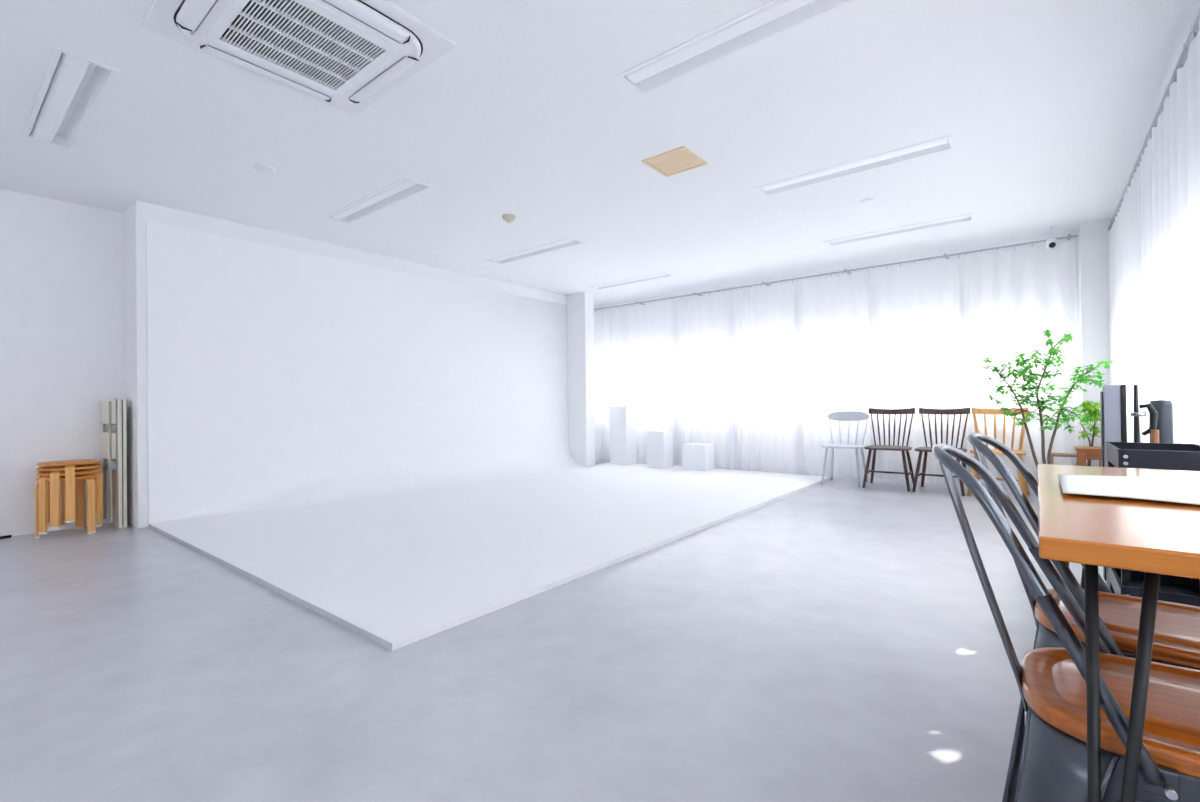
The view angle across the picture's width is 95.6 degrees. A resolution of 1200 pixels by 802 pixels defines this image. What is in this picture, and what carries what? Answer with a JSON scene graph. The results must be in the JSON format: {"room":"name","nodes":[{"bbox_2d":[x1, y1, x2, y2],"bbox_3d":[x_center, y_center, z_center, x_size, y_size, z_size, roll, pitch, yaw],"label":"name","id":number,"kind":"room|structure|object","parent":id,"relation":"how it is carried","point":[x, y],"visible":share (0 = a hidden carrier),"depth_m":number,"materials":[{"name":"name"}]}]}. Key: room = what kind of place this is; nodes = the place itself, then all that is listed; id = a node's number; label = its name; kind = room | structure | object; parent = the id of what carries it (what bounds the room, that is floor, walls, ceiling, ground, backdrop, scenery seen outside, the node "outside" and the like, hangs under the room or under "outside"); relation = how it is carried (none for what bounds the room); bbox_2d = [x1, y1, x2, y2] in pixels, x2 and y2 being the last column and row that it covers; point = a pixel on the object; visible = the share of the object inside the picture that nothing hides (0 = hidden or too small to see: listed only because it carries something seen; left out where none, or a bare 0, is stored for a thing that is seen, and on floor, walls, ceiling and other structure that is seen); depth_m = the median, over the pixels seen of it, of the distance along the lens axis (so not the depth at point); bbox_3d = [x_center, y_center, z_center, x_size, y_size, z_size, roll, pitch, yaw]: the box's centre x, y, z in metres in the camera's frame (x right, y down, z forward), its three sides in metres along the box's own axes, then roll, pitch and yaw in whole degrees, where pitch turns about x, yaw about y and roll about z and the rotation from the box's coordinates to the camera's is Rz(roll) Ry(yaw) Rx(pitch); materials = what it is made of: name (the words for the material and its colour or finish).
{"room":"photo studio","nodes":[
{"label":"photo studio","id":0,"kind":"room"},
{"bbox_2d":[0,188,123,535],"bbox_3d":[-3.818,-0.288,4.987,0.150,2.607,11.400,-1,0,39],"label":"wall","id":1,"kind":"structure","parent":0,"point":[61,262],"depth_m":4.27,"materials":[{"name":"white paint"}]},
{"bbox_2d":[123,200,565,527],"bbox_3d":[-2.265,-0.298,6.436,0.460,2.607,5.075,-1,0,39],"label":"wall partition","id":2,"kind":"structure","parent":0,"point":[135,217],"depth_m":4.50,"materials":[{"name":"white paint"}]},
{"bbox_2d":[0,460,1104,801],"bbox_3d":[-1.116,1.030,2.822,7.140,0.120,11.800,-1,0,39],"label":"floor","id":3,"kind":"structure","parent":0,"point":[837,639],"depth_m":1.89,"materials":[{"name":"concrete"}]},
{"bbox_2d":[0,535,11,538],"bbox_3d":[-4.441,1.005,3.968,0.200,0.022,0.041,0,0,-43],"label":"cable","id":4,"kind":"object","parent":3,"relation":"on","point":[6,536],"visible":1,"depth_m":4.01,"materials":[{"name":"black plastic"}]},
{"bbox_2d":[35,474,96,538],"bbox_3d":[-4.068,0.794,4.166,0.356,0.440,0.364,-1,0,35],"label":"stool","id":5,"kind":"object","parent":3,"relation":"on","point":[80,480],"visible":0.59,"depth_m":4.16,"materials":[{"name":"brown wood"}]},
{"bbox_2d":[36,469,102,533],"bbox_3d":[-4.066,0.757,4.165,0.356,0.440,0.364,-1,0,8],"label":"stool","id":6,"kind":"object","parent":5,"relation":"on","point":[46,475],"visible":0.73,"depth_m":4.15,"materials":[{"name":"brown wood"}]},
{"bbox_2d":[36,464,102,528],"bbox_3d":[-4.065,0.721,4.166,0.356,0.440,0.364,-1,0,-18],"label":"stool","id":7,"kind":"object","parent":6,"relation":"on","point":[53,487],"visible":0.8,"depth_m":4.00,"materials":[{"name":"brown wood"}]},
{"bbox_2d":[36,459,100,522],"bbox_3d":[-4.064,0.684,4.167,0.356,0.440,0.364,0,0,-45],"label":"stool","id":8,"kind":"object","parent":7,"relation":"on","point":[69,465],"visible":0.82,"depth_m":4.04,"materials":[{"name":"brown wood"}]},
{"bbox_2d":[102,399,126,527],"bbox_3d":[-3.948,0.499,4.417,0.310,1.030,0.105,-1,0,39],"label":"folding table","id":9,"kind":"object","parent":3,"relation":"on","point":[114,415],"visible":1,"depth_m":4.35,"materials":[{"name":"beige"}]},
{"bbox_2d":[146,221,830,650],"bbox_3d":[-0.424,-0.249,5.472,3.611,2.455,5.754,-1,0,39],"label":"cyclorama","id":10,"kind":"object","parent":3,"relation":"on","point":[386,454],"visible":0.98,"depth_m":5.01,"materials":[{"name":"paint"}]},
{"bbox_2d":[609,406,635,464],"bbox_3d":[0.347,0.516,8.314,0.320,0.880,0.260,-1,0,39],"label":"plinth","id":11,"kind":"object","parent":10,"relation":"on","point":[622,419],"visible":1,"depth_m":8.21,"materials":[{"name":"white paint"}]},
{"bbox_2d":[647,430,672,468],"bbox_3d":[0.863,0.687,7.772,0.270,0.520,0.270,-1,0,37],"label":"plinth","id":12,"kind":"object","parent":10,"relation":"on","point":[659,442],"visible":1,"depth_m":7.67,"materials":[{"name":"white paint"}]},
{"bbox_2d":[683,443,714,470],"bbox_3d":[1.359,0.764,7.477,0.330,0.350,0.310,-1,0,37],"label":"plinth","id":13,"kind":"object","parent":10,"relation":"on","point":[696,456],"visible":1,"depth_m":7.36,"materials":[{"name":"white paint"}]},
{"bbox_2d":[595,422,605,460],"bbox_3d":[-0.005,0.652,8.690,0.208,0.626,0.073,-1,0,5],"label":"leaning board","id":14,"kind":"object","parent":3,"relation":"on","point":[602,425],"visible":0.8,"depth_m":8.67,"materials":[{"name":"white paint"}]},
{"bbox_2d":[821,411,869,486],"bbox_3d":[2.820,0.533,6.260,0.470,0.826,0.492,-1,0,37],"label":"spindle chair","id":15,"kind":"object","parent":3,"relation":"on","point":[839,416],"visible":0.97,"depth_m":6.33,"materials":[{"name":"grey paint"}]},
{"bbox_2d":[862,408,914,490],"bbox_3d":[3.161,0.510,5.946,0.464,0.864,0.494,-1,0,37],"label":"spindle chair","id":16,"kind":"object","parent":3,"relation":"on","point":[871,411],"visible":0.99,"depth_m":5.98,"materials":[{"name":"brown wood"}]},
{"bbox_2d":[912,408,969,495],"bbox_3d":[3.542,0.503,5.640,0.464,0.864,0.494,-1,0,41],"label":"spindle chair","id":17,"kind":"object","parent":3,"relation":"on","point":[922,411],"visible":0.8,"depth_m":5.74,"materials":[{"name":"brown wood"}]},
{"bbox_2d":[967,407,1029,498],"bbox_3d":[3.911,0.498,5.340,0.468,0.865,0.500,-1,0,40],"label":"spindle chair","id":18,"kind":"object","parent":3,"relation":"on","point":[1023,483],"visible":0.64,"depth_m":5.39,"materials":[{"name":"brown wood"}]},
{"bbox_2d":[977,329,1113,499],"bbox_3d":[3.510,0.178,4.303,0.884,1.492,0.670,-1,0,39],"label":"potted tree","id":19,"kind":"object","parent":3,"relation":"on","point":[1081,378],"visible":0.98,"depth_m":4.31,"materials":[{"name":"green plant"}]},
{"bbox_2d":[932,444,1199,801],"bbox_3d":[0.879,0.508,0.901,0.550,0.854,0.416,-1,0,37],"label":"metal chair","id":20,"kind":"object","parent":3,"relation":"on","point":[1048,761],"visible":0.94,"depth_m":0.87,"materials":[{"name":"black metal"}]},
{"bbox_2d":[1051,453,1100,466],"bbox_3d":[4.408,0.705,5.030,0.380,0.425,0.200,-1,0,39],"label":"bench","id":21,"kind":"object","parent":3,"relation":"on","point":[1052,454],"visible":0.13,"depth_m":5.03,"materials":[{"name":"brown wood"}]},
{"bbox_2d":[967,433,1199,669],"bbox_3d":[1.174,0.506,1.237,0.550,0.854,0.416,-1,0,42],"label":"metal chair","id":22,"kind":"object","parent":3,"relation":"on","point":[1176,641],"visible":0.45,"depth_m":1.21,"materials":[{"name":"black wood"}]},
{"bbox_2d":[1074,446,1100,465],"bbox_3d":[4.100,0.652,4.508,0.241,0.532,0.264,-1,0,39],"label":"wooden stool","id":23,"kind":"object","parent":3,"relation":"on","point":[1083,452],"visible":0.3,"depth_m":4.45,"materials":[{"name":"brown wood"}]},
{"bbox_2d":[1076,400,1100,465],"bbox_3d":[4.315,0.455,4.783,0.280,0.925,0.466,-1,0,39],"label":"potted plant","id":24,"kind":"object","parent":3,"relation":"on","point":[1092,409],"visible":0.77,"depth_m":4.76,"materials":[{"name":"green plant"}]},
{"bbox_2d":[1100,384,1126,588],"bbox_3d":[2.316,0.427,2.446,0.081,1.000,0.068,-1,0,39],"label":"case","id":25,"kind":"object","parent":3,"relation":"on","point":[1113,406],"visible":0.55,"depth_m":2.43,"materials":[{"name":"plastic"}]},
{"bbox_2d":[1037,464,1199,801],"bbox_3d":[1.134,0.555,1.026,0.470,0.745,1.086,-1,0,39],"label":"wooden table","id":26,"kind":"object","parent":3,"relation":"on","point":[1154,538],"visible":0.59,"depth_m":0.77,"materials":[{"name":"brown wood"}]},
{"bbox_2d":[1058,474,1199,504],"bbox_3d":[1.210,0.175,1.119,0.407,0.008,0.567,-1,0,39],"label":"paper sheet","id":27,"kind":"object","parent":26,"relation":"on","point":[1167,489],"visible":1,"depth_m":1.10,"materials":[{"name":"white paper"}]},
{"bbox_2d":[1130,385,1157,442],"bbox_3d":[2.448,0.426,2.442,0.092,1.000,0.047,-1,0,39],"label":"stand","id":28,"kind":"object","parent":3,"relation":"on","point":[1153,416],"visible":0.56,"depth_m":2.45,"materials":[{"name":"black metal"}]},
{"bbox_2d":[1104,442,1199,606],"bbox_3d":[2.061,0.547,1.999,0.263,0.758,0.455,-1,0,39],"label":"trolley","id":29,"kind":"object","parent":3,"relation":"on","point":[1163,456],"visible":0.28,"depth_m":1.91,"materials":[{"name":"black metal"}]},
{"bbox_2d":[1104,442,1199,470],"bbox_3d":[2.056,0.203,1.999,0.263,0.070,0.448,-1,0,39],"label":"tray","id":30,"kind":"object","parent":29,"relation":"on","point":[1163,456],"depth_m":1.88,"materials":[{"name":"metal"}]},
{"bbox_2d":[1108,567,1199,606],"bbox_3d":[2.062,0.684,1.996,0.263,0.076,0.448,-1,0,39],"label":"tray","id":31,"kind":"object","parent":29,"relation":"on","point":[1176,589],"depth_m":2.06,"materials":[{"name":"metal"}]},
{"bbox_2d":[1151,430,1158,442],"bbox_3d":[2.422,0.526,2.373,0.037,0.800,0.028,-1,0,39],"label":"wooden pole","id":32,"kind":"object","parent":3,"relation":"on","point":[1154,433],"visible":0.21,"depth_m":2.36,"materials":[{"name":"brown wood"}]},
{"bbox_2d":[1149,400,1173,442],"bbox_3d":[2.567,0.459,2.481,0.080,0.930,0.080,-1,0,39],"label":"tube","id":33,"kind":"object","parent":3,"relation":"on","point":[1164,408],"visible":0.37,"depth_m":2.45,"materials":[{"name":"grey metal"}]},
{"bbox_2d":[566,292,594,465],"bbox_3d":[-0.470,-0.307,8.377,0.830,2.607,0.200,-1,0,39],"label":"pillar","id":34,"kind":"structure","parent":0,"point":[580,310],"depth_m":8.13,"materials":[{"name":"white paint"}]},
{"bbox_2d":[0,0,1199,306],"bbox_3d":[-1.148,-1.696,2.839,7.140,0.120,11.800,-1,0,39],"label":"ceiling","id":35,"kind":"structure","parent":0,"point":[1048,108],"depth_m":3.33,"materials":[{"name":"white paint"}]},
{"bbox_2d":[23,47,119,149],"bbox_3d":[-2.929,-1.643,2.982,1.291,0.068,0.224,-1,0,39],"label":"ceiling light","id":36,"kind":"object","parent":35,"relation":"attached to","point":[73,87],"visible":0.89,"depth_m":2.93,"materials":[{"name":"metal"}]},
{"bbox_2d":[32,53,89,141],"bbox_3d":[-2.949,-1.642,2.958,1.231,0.060,0.090,-1,0,39],"label":"diffuser","id":37,"kind":"object","parent":36,"relation":"attached to","point":[69,71],"depth_m":2.89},
{"bbox_2d":[254,164,275,172],"bbox_3d":[-2.324,-1.611,3.772,0.130,0.012,0.130,-1,0,39],"label":"ceiling fitting","id":38,"kind":"object","parent":35,"relation":"attached to","point":[261,167],"visible":1,"depth_m":3.75,"materials":[{"name":"white plastic"}]},
{"bbox_2d":[142,0,455,115],"bbox_3d":[-1.314,-1.608,2.414,0.940,0.056,0.940,-1,0,39],"label":"air conditioner","id":39,"kind":"object","parent":35,"relation":"attached to","point":[346,56],"visible":1,"depth_m":2.40,"materials":[{"name":"white plastic"}]},
{"bbox_2d":[219,0,386,90],"bbox_3d":[-1.314,-1.588,2.414,0.504,0.014,0.504,-1,0,39],"label":"grille","id":40,"kind":"object","parent":39,"relation":"attached to","point":[296,38],"depth_m":2.41,"materials":[{"name":"white plastic"}]},
{"bbox_2d":[324,177,431,223],"bbox_3d":[-1.843,-1.647,4.444,1.291,0.068,0.224,-1,0,39],"label":"ceiling light","id":41,"kind":"object","parent":35,"relation":"attached to","point":[405,188],"visible":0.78,"depth_m":4.41,"materials":[{"name":"metal"}]},
{"bbox_2d":[331,180,417,219],"bbox_3d":[-1.862,-1.646,4.420,1.231,0.060,0.090,-1,0,39],"label":"diffuser","id":42,"kind":"object","parent":41,"relation":"attached to","point":[404,184],"depth_m":4.37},
{"bbox_2d":[502,214,514,222],"bbox_3d":[-0.801,-1.601,4.787,0.112,0.055,0.112,-1,0,39],"label":"smoke detector","id":43,"kind":"object","parent":35,"relation":"attached to","point":[508,218],"visible":1,"depth_m":4.76,"materials":[{"name":"plastic"}]},
{"bbox_2d":[486,237,584,263],"bbox_3d":[-0.728,-1.652,5.912,1.291,0.068,0.224,-1,0,39],"label":"ceiling light","id":44,"kind":"object","parent":35,"relation":"attached to","point":[568,242],"visible":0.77,"depth_m":5.90,"materials":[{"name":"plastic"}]},
{"bbox_2d":[589,272,674,289],"bbox_3d":[0.403,-1.656,7.402,1.291,0.068,0.224,-1,0,39],"label":"ceiling light","id":45,"kind":"object","parent":35,"relation":"attached to","point":[661,275],"visible":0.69,"depth_m":7.39,"materials":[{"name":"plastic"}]},
{"bbox_2d":[641,146,707,176],"bbox_3d":[0.516,-1.647,3.753,0.330,0.008,0.330,-1,0,39],"label":"access panel","id":46,"kind":"object","parent":35,"relation":"attached to","point":[681,159],"visible":1,"depth_m":3.74,"materials":[{"name":"brown wood"}]},
{"bbox_2d":[617,0,857,94],"bbox_3d":[0.658,-1.689,2.442,1.291,0.068,0.224,-1,0,39],"label":"ceiling light","id":47,"kind":"object","parent":35,"relation":"attached to","point":[773,18],"visible":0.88,"depth_m":2.51,"materials":[{"name":"metal"}]},
{"bbox_2d":[626,0,814,82],"bbox_3d":[0.639,-1.688,2.417,1.231,0.060,0.090,-1,0,39],"label":"diffuser","id":48,"kind":"object","parent":47,"relation":"attached to","point":[780,8],"depth_m":2.49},
{"bbox_2d":[755,135,955,196],"bbox_3d":[1.776,-1.694,3.908,1.291,0.068,0.224,-1,0,39],"label":"ceiling light","id":49,"kind":"object","parent":35,"relation":"attached to","point":[946,143],"visible":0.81,"depth_m":3.86,"materials":[{"name":"metal"}]},
{"bbox_2d":[859,198,876,204],"bbox_3d":[2.233,-1.660,4.530,0.130,0.012,0.130,-1,0,39],"label":"ceiling fitting","id":50,"kind":"object","parent":35,"relation":"attached to","point":[868,200],"visible":1,"depth_m":4.51,"materials":[{"name":"white plastic"}]},
{"bbox_2d":[823,213,974,246],"bbox_3d":[2.890,-1.698,5.341,1.291,0.068,0.224,-1,0,39],"label":"ceiling light","id":51,"kind":"object","parent":35,"relation":"attached to","point":[966,217],"visible":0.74,"depth_m":5.31,"materials":[{"name":"metal"}]},
{"bbox_2d":[1046,226,1056,249],"bbox_3d":[4.357,-1.571,5.246,0.084,0.233,0.098,-1,0,39],"label":"security camera","id":52,"kind":"object","parent":35,"relation":"attached to","point":[1051,244],"visible":1,"depth_m":5.23,"materials":[{"name":"white plastic"}]},
{"bbox_2d":[593,231,1081,489],"bbox_3d":[2.541,-0.350,7.288,6.890,2.607,0.150,-1,0,39],"label":"wall","id":53,"kind":"structure","parent":0,"point":[1075,239],"depth_m":6.35,"materials":[{"name":"white paint"}]},
{"bbox_2d":[594,234,1077,311],"bbox_3d":[2.224,-1.556,7.277,6.260,0.033,0.257,-1,0,39],"label":"rail","id":54,"kind":"object","parent":53,"relation":"attached to","point":[945,255],"visible":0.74,"depth_m":6.45,"materials":[{"name":"metal"}]},
{"bbox_2d":[594,306,625,460],"bbox_3d":[0.079,-0.270,8.851,0.885,2.468,0.098,-1,0,39],"label":"curtain","id":55,"kind":"object","parent":54,"relation":"hanging from","point":[609,325],"visible":0.54,"depth_m":8.80,"materials":[{"name":"white fabric"}]},
{"bbox_2d":[626,298,675,464],"bbox_3d":[0.773,-0.282,8.293,0.885,2.468,0.100,-1,0,39],"label":"curtain","id":56,"kind":"object","parent":54,"relation":"hanging from","point":[650,328],"visible":0.88,"depth_m":8.29,"materials":[{"name":"white fabric"}]},
{"bbox_2d":[675,291,732,468],"bbox_3d":[1.469,-0.294,7.737,0.885,2.468,0.104,-1,0,39],"label":"curtain","id":57,"kind":"object","parent":54,"relation":"hanging from","point":[703,381],"visible":0.88,"depth_m":7.70,"materials":[{"name":"white fabric"}]},
{"bbox_2d":[731,280,798,472],"bbox_3d":[2.166,-0.305,7.182,0.885,2.468,0.095,-1,0,39],"label":"curtain","id":58,"kind":"object","parent":54,"relation":"hanging from","point":[763,319],"visible":1,"depth_m":7.18,"materials":[{"name":"white fabric"}]},
{"bbox_2d":[796,268,875,477],"bbox_3d":[2.857,-0.317,6.622,0.885,2.468,0.091,-1,0,39],"label":"curtain","id":59,"kind":"object","parent":54,"relation":"hanging from","point":[835,334],"visible":0.88,"depth_m":6.65,"materials":[{"name":"white fabric"}]},
{"bbox_2d":[873,255,967,483],"bbox_3d":[3.552,-0.329,6.064,0.884,2.468,0.086,-1,0,36],"label":"curtain","id":60,"kind":"object","parent":54,"relation":"hanging from","point":[920,340],"visible":0.88,"depth_m":6.07,"materials":[{"name":"white fabric"}]},
{"bbox_2d":[965,238,1078,488],"bbox_3d":[4.248,-0.340,5.508,0.885,2.468,0.106,-1,0,39],"label":"curtain","id":61,"kind":"object","parent":54,"relation":"hanging from","point":[1013,296],"visible":0.69,"depth_m":5.49,"materials":[{"name":"white fabric"}]},
{"bbox_2d":[1078,219,1110,466],"bbox_3d":[4.828,-0.390,5.173,0.375,2.607,0.285,-1,0,39],"label":"wall pillar","id":62,"kind":"structure","parent":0,"point":[1093,237],"depth_m":5.12,"materials":[{"name":"white paint"}]},
{"bbox_3d":[1.554,-0.378,0.674,0.150,2.607,11.400,-1,0,39],"label":"wall","id":63,"kind":"structure","parent":0,"visible":0},
{"bbox_2d":[1108,9,1199,229],"bbox_3d":[1.344,-1.585,0.704,0.184,0.033,10.990,-1,0,39],"label":"rail","id":64,"kind":"object","parent":63,"relation":"attached to","point":[1195,27],"visible":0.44,"depth_m":2.87,"materials":[{"name":"metal"}]},
{"bbox_2d":[1109,163,1142,442],"bbox_3d":[4.124,-0.346,4.273,0.071,2.468,1.922,-1,0,39],"label":"curtain","id":65,"kind":"object","parent":64,"relation":"hanging from","point":[1125,273],"visible":0.66,"depth_m":3.93,"materials":[{"name":"white fabric"}]},
{"bbox_2d":[1140,21,1199,444],"bbox_3d":[2.896,-0.341,2.739,0.073,2.468,1.992,-1,0,39],"label":"curtain","id":66,"kind":"object","parent":64,"relation":"hanging from","point":[1170,160],"visible":0.63,"depth_m":2.65,"materials":[{"name":"white fabric"}]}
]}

